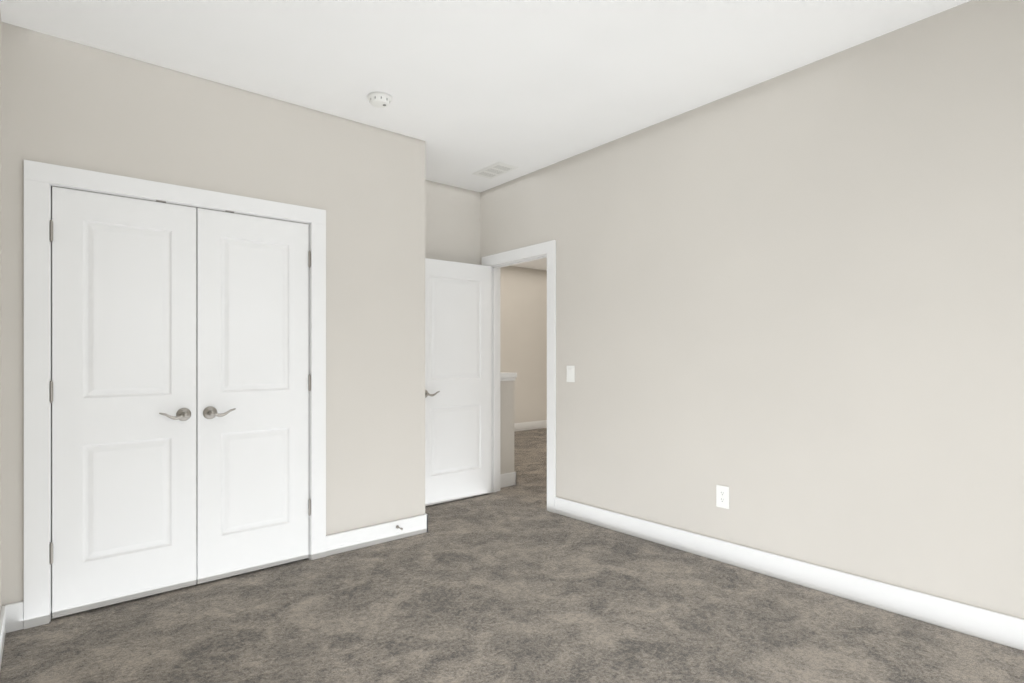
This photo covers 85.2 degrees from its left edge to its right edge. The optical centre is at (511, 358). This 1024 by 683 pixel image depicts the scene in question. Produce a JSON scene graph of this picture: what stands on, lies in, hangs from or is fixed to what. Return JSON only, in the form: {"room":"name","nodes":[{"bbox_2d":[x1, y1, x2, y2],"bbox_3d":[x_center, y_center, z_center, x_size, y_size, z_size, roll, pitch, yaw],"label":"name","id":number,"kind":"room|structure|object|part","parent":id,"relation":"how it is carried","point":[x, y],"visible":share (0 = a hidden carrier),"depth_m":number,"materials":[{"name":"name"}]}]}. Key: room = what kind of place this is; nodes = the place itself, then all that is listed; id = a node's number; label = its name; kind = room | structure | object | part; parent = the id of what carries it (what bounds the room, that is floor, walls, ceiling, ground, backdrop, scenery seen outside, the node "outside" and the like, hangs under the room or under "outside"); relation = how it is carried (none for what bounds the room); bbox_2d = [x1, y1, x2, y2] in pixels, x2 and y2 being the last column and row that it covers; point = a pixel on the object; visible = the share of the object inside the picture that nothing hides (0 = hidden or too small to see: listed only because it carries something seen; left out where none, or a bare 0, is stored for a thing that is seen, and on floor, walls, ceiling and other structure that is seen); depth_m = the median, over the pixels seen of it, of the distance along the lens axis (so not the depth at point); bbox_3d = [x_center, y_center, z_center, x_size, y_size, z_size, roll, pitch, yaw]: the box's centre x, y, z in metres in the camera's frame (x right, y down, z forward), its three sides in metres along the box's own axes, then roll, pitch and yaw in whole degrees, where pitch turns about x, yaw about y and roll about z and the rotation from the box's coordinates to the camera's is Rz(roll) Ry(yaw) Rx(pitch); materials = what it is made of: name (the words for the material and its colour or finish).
{"room":"empty bedroom","nodes":[
{"label":"empty bedroom","id":0,"kind":"room"},
{"bbox_2d":[0,12,1,612],"bbox_3d":[-0.867,-0.152,0.712,0.115,2.776,6.005,0,0,-40],"label":"wall","id":1,"kind":"structure","parent":0,"point":[0,312],"depth_m":2.42,"materials":[{"name":"paint"}]},
{"bbox_2d":[0,606,5,668],"bbox_3d":[-0.584,1.153,0.475,0.014,0.156,5.278,0,0,-40],"label":"baseboard","id":2,"kind":"structure","parent":1,"relation":"attached to","point":[2,624],"depth_m":2.35,"materials":[{"name":"paint"}]},
{"bbox_2d":[2,22,424,605],"bbox_3d":[-1.528,-0.146,3.203,2.305,2.757,0.115,0,0,-40],"label":"wall","id":3,"kind":"structure","parent":0,"point":[369,189],"depth_m":3.29,"materials":[{"name":"paint"}]},
{"bbox_2d":[3,601,23,632],"bbox_3d":[-2.253,1.168,2.510,0.074,0.126,0.014,0,0,-40],"label":"baseboard","id":4,"kind":"structure","parent":3,"relation":"attached to","point":[14,616],"depth_m":2.51,"materials":[{"name":"paint"}]},
{"bbox_2d":[24,179,50,628],"bbox_3d":[-2.224,0.200,2.608,0.095,2.061,0.132,0,0,-40],"label":"door frame","id":5,"kind":"structure","parent":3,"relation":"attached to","point":[49,404],"depth_m":2.56,"materials":[{"name":"paint"}]},
{"bbox_2d":[51,188,51,618],"bbox_3d":[-2.187,0.210,2.646,0.011,2.040,0.035,0,0,-40],"label":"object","id":6,"kind":"object","parent":5,"relation":"attached to","point":[51,405],"visible":0.33,"depth_m":2.63,"materials":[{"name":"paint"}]},
{"bbox_2d":[24,160,325,224],"bbox_3d":[-1.687,-0.865,2.983,1.400,0.100,0.017,0,0,-40],"label":"trim","id":7,"kind":"structure","parent":3,"relation":"attached to","point":[79,178],"depth_m":2.88,"materials":[{"name":"paint"}]},
{"bbox_2d":[51,184,309,223],"bbox_3d":[-1.730,-0.824,3.034,1.210,0.029,0.115,0,0,-40],"label":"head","id":8,"kind":"structure","parent":3,"relation":"attached to","point":[73,188],"depth_m":2.92,"materials":[{"name":"paint"}]},
{"bbox_2d":[49,542,52,564],"bbox_3d":[-2.158,0.909,2.606,0.013,0.101,0.037,0,0,-40],"label":"closet door left hinge","id":9,"kind":"object","parent":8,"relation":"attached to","point":[51,553],"visible":1,"depth_m":2.59,"materials":[{"name":"grey metal"}]},
{"bbox_2d":[49,381,52,402],"bbox_3d":[-2.158,0.154,2.606,0.013,0.101,0.037,0,0,-40],"label":"closet door left hinge","id":10,"kind":"object","parent":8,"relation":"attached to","point":[51,391],"visible":1,"depth_m":2.59,"materials":[{"name":"grey metal"}]},
{"bbox_2d":[49,220,52,241],"bbox_3d":[-2.158,-0.596,2.606,0.013,0.101,0.037,0,0,-40],"label":"closet door left hinge","id":11,"kind":"object","parent":8,"relation":"attached to","point":[51,230],"visible":1,"depth_m":2.59,"materials":[{"name":"grey metal"}]},
{"bbox_2d":[52,186,195,618],"bbox_3d":[-1.915,0.204,2.786,0.598,2.028,0.096,0,0,-40],"label":"closet door","id":12,"kind":"structure","parent":8,"relation":"attached to","point":[124,399],"depth_m":2.78,"materials":[{"name":"paint"}]},
{"bbox_3d":[-1.753,0.296,2.899,0.153,0.070,0.061,0,0,-40],"label":"handle","id":13,"kind":"part","parent":12,"relation":"part of","materials":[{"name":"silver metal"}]},
{"bbox_2d":[196,208,308,583],"bbox_3d":[-1.453,0.199,3.173,0.598,2.028,0.096,0,0,-40],"label":"closet door","id":14,"kind":"structure","parent":8,"relation":"attached to","point":[252,390],"depth_m":3.16,"materials":[{"name":"paint"}]},
{"bbox_3d":[-1.593,0.295,3.033,0.153,0.070,0.061,0,0,-40],"label":"handle","id":15,"kind":"part","parent":14,"relation":"part of","materials":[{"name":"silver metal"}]},
{"bbox_2d":[308,499,310,515],"bbox_3d":[-1.234,0.901,3.381,0.013,0.101,0.037,0,0,-40],"label":"closet door right hinge","id":16,"kind":"object","parent":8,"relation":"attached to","point":[309,507],"visible":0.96,"depth_m":3.37,"materials":[{"name":"grey metal"}]},
{"bbox_2d":[308,374,310,390],"bbox_3d":[-1.234,0.146,3.381,0.013,0.101,0.037,0,0,-40],"label":"closet door right hinge","id":17,"kind":"object","parent":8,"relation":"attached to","point":[309,382],"visible":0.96,"depth_m":3.37,"materials":[{"name":"grey metal"}]},
{"bbox_2d":[308,251,310,266],"bbox_3d":[-1.234,-0.604,3.381,0.013,0.101,0.037,0,0,-40],"label":"closet door right hinge","id":18,"kind":"object","parent":8,"relation":"attached to","point":[309,258],"visible":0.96,"depth_m":3.37,"materials":[{"name":"grey metal"}]},
{"bbox_2d":[308,223,325,559],"bbox_3d":[-1.224,0.191,3.446,0.095,2.061,0.132,0,0,-40],"label":"door frame","id":19,"kind":"structure","parent":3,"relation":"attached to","point":[309,393],"depth_m":3.39,"materials":[{"name":"paint"}]},
{"bbox_2d":[326,514,427,555],"bbox_3d":[-0.851,1.155,3.643,0.730,0.130,0.081,0,0,-40],"label":"baseboard","id":20,"kind":"structure","parent":3,"relation":"attached to","point":[341,542],"depth_m":3.64,"materials":[{"name":"paint"}]},
{"bbox_2d":[425,180,479,264],"bbox_3d":[-1.558,-0.146,4.126,3.445,2.765,0.115,0,0,-40],"label":"wall","id":21,"kind":"structure","parent":0,"point":[452,223],"depth_m":4.91,"materials":[{"name":"paint"}]},
{"bbox_2d":[0,0,970,269],"bbox_3d":[1.355,-1.592,4.492,8.379,0.212,9.170,0,0,-40],"label":"ceiling","id":22,"kind":"structure","parent":0,"point":[522,86],"depth_m":2.78,"materials":[{"name":"paint"}]},
{"bbox_2d":[367,92,391,107],"bbox_3d":[-0.770,-1.500,3.244,0.140,0.046,0.140,0,0,-40],"label":"smoke detector","id":23,"kind":"object","parent":22,"relation":"attached to","point":[379,99],"visible":1,"depth_m":3.21,"materials":[{"name":"white plastic"}]},
{"bbox_2d":[473,162,517,178],"bbox_3d":[-0.140,-1.526,4.523,0.200,0.010,0.360,0,0,-40],"label":"ceiling vent","id":24,"kind":"object","parent":22,"relation":"in","point":[495,170],"visible":1,"depth_m":4.50,"materials":[{"name":"white plastic"}]},
{"bbox_2d":[0,428,1023,682],"bbox_3d":[1.355,1.248,4.492,8.379,0.212,9.170,0,0,-40],"label":"floor","id":25,"kind":"structure","parent":0,"point":[518,582],"depth_m":2.53,"materials":[{"name":"grey carpet"}]},
{"bbox_2d":[500,372,516,473],"bbox_3d":[-0.745,0.679,6.065,0.274,1.089,2.150,0,0,-40],"label":"half-wall","id":26,"kind":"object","parent":25,"relation":"on","point":[507,379],"visible":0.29,"depth_m":5.27,"materials":[{"name":"paint"}]},
{"bbox_2d":[500,472,515,487],"bbox_3d":[-0.062,1.148,5.252,0.262,0.127,0.014,0,0,-40],"label":"baseboard","id":27,"kind":"structure","parent":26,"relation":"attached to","point":[507,479],"depth_m":5.26,"materials":[{"name":"paint"}]},
{"bbox_2d":[500,266,546,422],"bbox_3d":[-0.236,-0.158,9.068,4.934,2.775,0.115,0,0,-40],"label":"wall","id":28,"kind":"structure","parent":0,"point":[523,323],"depth_m":9.38,"materials":[{"name":"paint"}]},
{"bbox_2d":[514,420,546,431],"bbox_3d":[-0.238,1.145,8.981,4.819,0.168,0.014,0,0,-40],"label":"baseboard","id":29,"kind":"structure","parent":28,"relation":"attached to","point":[523,426],"depth_m":9.44,"materials":[{"name":"paint"}]},
{"bbox_2d":[480,0,1023,618],"bbox_3d":[1.684,-0.175,2.852,0.115,2.776,6.005,0,0,-40],"label":"wall","id":30,"kind":"structure","parent":0,"point":[790,310],"depth_m":2.87,"materials":[{"name":"paint"}]},
{"bbox_2d":[425,258,490,505],"bbox_3d":[-0.484,0.190,4.747,0.750,2.029,0.157,0,0,-40],"label":"entry door","id":31,"kind":"structure","parent":30,"relation":"in","point":[457,380],"depth_m":4.74,"materials":[{"name":"paint"}]},
{"bbox_3d":[-0.663,0.286,4.534,0.153,0.070,0.061,0,0,-40],"label":"handle","id":32,"kind":"part","parent":31,"relation":"part of","materials":[{"name":"grey metal"}]},
{"bbox_2d":[493,268,496,492],"bbox_3d":[-0.157,0.191,5.043,0.035,2.040,0.011,0,0,-40],"label":"door frame","id":33,"kind":"object","parent":30,"relation":"attached to","point":[494,379],"visible":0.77,"depth_m":5.04,"materials":[{"name":"paint"}]},
{"bbox_2d":[491,254,546,266],"bbox_3d":[0.085,-0.841,4.758,0.115,0.025,0.760,0,0,-40],"label":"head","id":34,"kind":"structure","parent":30,"relation":"attached to","point":[519,260],"depth_m":4.71},
{"bbox_2d":[493,256,546,268],"bbox_3d":[0.084,-0.825,4.757,0.035,0.016,0.760,0,0,-40],"label":"door frame","id":35,"kind":"object","parent":34,"relation":"attached to","point":[524,261],"visible":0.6,"depth_m":4.75,"materials":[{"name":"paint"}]},
{"bbox_2d":[482,240,555,512],"bbox_3d":[0.085,0.142,4.758,0.149,2.140,0.950,0,0,-40],"label":"door frame","id":36,"kind":"structure","parent":30,"relation":"attached to","point":[551,376],"depth_m":4.40,"materials":[{"name":"paint"}]},
{"bbox_2d":[567,366,574,381],"bbox_3d":[0.444,0.116,4.232,0.012,0.126,0.082,0,0,-40],"label":"light switch","id":37,"kind":"object","parent":30,"relation":"attached to","point":[570,373],"visible":1,"depth_m":4.22,"materials":[{"name":"white plastic"}]},
{"bbox_2d":[716,485,728,508],"bbox_3d":[1.243,0.816,3.283,0.007,0.130,0.080,0,0,-40],"label":"electrical outlet","id":38,"kind":"object","parent":30,"relation":"attached to","point":[722,496],"visible":1,"depth_m":3.28,"materials":[{"name":"white plastic"}]},
{"bbox_2d":[555,497,1023,650],"bbox_3d":[1.953,1.130,2.432,0.014,0.154,5.015,0,0,-40],"label":"baseboard","id":39,"kind":"structure","parent":30,"relation":"attached to","point":[999,628],"depth_m":2.84,"materials":[{"name":"paint"}]}
]}

